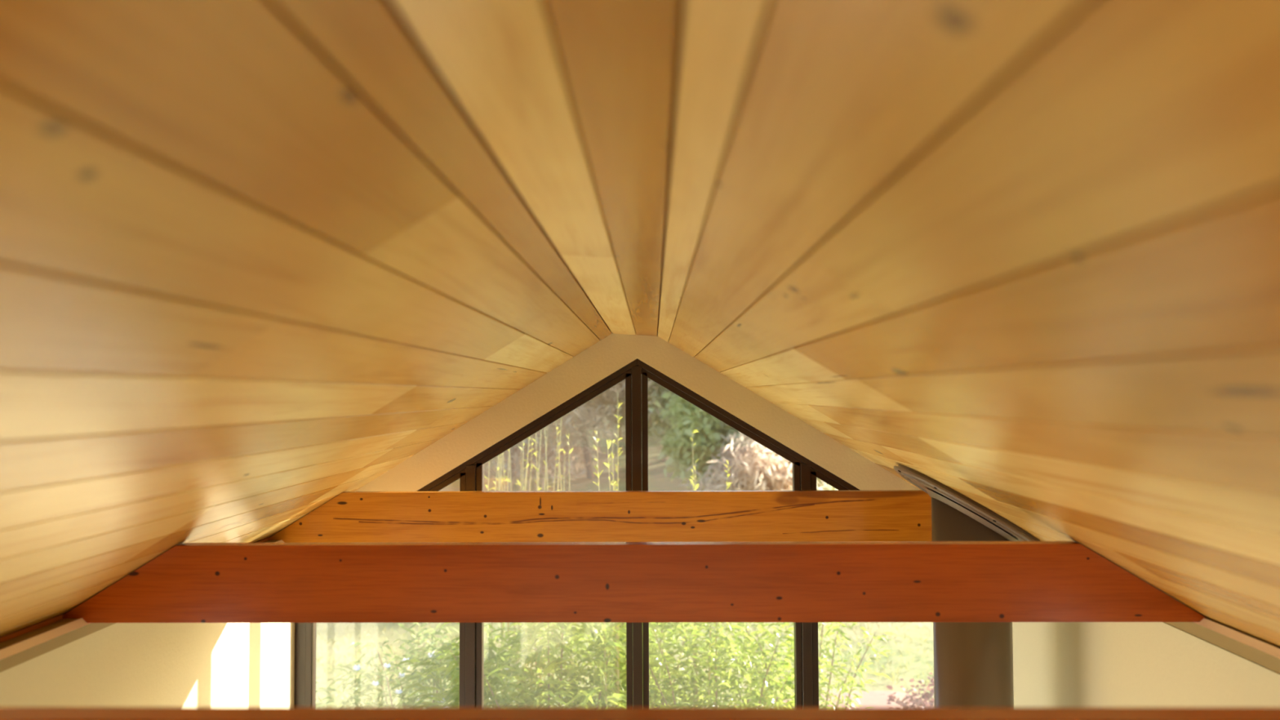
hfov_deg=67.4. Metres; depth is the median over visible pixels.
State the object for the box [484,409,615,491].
tree
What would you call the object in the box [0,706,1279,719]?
tie beam
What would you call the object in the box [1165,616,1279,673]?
trim
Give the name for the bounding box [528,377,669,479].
tree
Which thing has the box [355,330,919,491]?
wall
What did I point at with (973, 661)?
flue pipe
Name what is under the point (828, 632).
shrub
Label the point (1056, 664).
wall
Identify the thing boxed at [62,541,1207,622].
tie beam
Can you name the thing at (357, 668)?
flower
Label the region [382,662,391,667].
flower
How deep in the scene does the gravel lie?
10.64 m
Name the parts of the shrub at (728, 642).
stem, stem, stem, stem, stem, stem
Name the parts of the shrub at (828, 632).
stem, stem, stem, stem, stem, stem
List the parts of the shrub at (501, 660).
stem, stem, stem, stem, stem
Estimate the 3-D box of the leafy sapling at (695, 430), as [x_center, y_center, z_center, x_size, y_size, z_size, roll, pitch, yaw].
[0.546,2.112,7.287,0.337,3.154,0.476,0,-2,1]
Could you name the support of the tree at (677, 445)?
on the ground at (657, 481)
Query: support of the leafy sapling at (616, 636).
on the ground at (657, 481)
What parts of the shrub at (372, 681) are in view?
stem, stem, stem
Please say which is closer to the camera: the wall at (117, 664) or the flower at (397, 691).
the wall at (117, 664)
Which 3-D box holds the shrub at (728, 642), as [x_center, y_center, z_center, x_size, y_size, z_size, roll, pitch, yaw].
[0.610,2.604,7.031,1.551,2.154,1.736,0,-2,1]
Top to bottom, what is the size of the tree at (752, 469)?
2.881 m
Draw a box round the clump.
[484,417,575,706]
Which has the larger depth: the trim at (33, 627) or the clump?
the clump
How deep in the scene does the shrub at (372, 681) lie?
7.54 m
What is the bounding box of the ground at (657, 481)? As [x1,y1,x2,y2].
[315,390,933,706]
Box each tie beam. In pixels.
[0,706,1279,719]
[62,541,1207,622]
[269,489,932,542]
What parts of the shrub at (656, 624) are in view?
stem, stem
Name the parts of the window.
raked frame, raked sash, raked sash, raked frame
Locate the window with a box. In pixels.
[294,359,858,706]
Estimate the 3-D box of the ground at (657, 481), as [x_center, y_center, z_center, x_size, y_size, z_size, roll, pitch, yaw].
[0.751,-2.790,57.296,140.000,16.928,105.670,0,-2,1]
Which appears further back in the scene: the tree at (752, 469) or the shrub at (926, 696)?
the tree at (752, 469)
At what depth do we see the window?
4.20 m
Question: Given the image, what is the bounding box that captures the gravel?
[766,690,934,706]
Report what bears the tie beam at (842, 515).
attached to the ceiling
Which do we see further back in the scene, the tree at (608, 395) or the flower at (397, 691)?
the tree at (608, 395)
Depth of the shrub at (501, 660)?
6.74 m
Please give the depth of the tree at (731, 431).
19.88 m
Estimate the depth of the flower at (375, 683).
7.11 m
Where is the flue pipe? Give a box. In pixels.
[893,464,1039,707]
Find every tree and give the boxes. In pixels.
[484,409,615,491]
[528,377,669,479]
[613,378,675,462]
[648,391,735,490]
[679,423,830,490]
[715,419,838,490]
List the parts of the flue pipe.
ceiling plate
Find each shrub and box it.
[315,622,524,706]
[395,622,689,706]
[528,622,754,706]
[621,622,835,706]
[699,622,897,706]
[880,672,934,706]
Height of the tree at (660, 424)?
5.911 m
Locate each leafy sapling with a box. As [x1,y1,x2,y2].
[590,391,622,706]
[688,429,731,706]
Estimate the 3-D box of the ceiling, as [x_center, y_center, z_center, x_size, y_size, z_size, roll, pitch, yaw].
[-0.048,0.141,0.451,3.390,1.122,8.210,0,-2,1]
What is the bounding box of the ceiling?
[0,0,1279,646]
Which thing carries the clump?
on the ground at (657, 481)
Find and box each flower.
[352,666,359,671]
[371,680,378,685]
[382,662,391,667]
[394,688,402,693]
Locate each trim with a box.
[0,535,272,643]
[0,539,284,672]
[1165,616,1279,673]
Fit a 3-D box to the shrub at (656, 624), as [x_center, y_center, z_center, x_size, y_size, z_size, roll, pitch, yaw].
[-0.006,2.523,8.241,1.996,2.410,2.089,0,-2,1]
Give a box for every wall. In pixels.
[0,622,295,706]
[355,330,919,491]
[1012,622,1279,707]

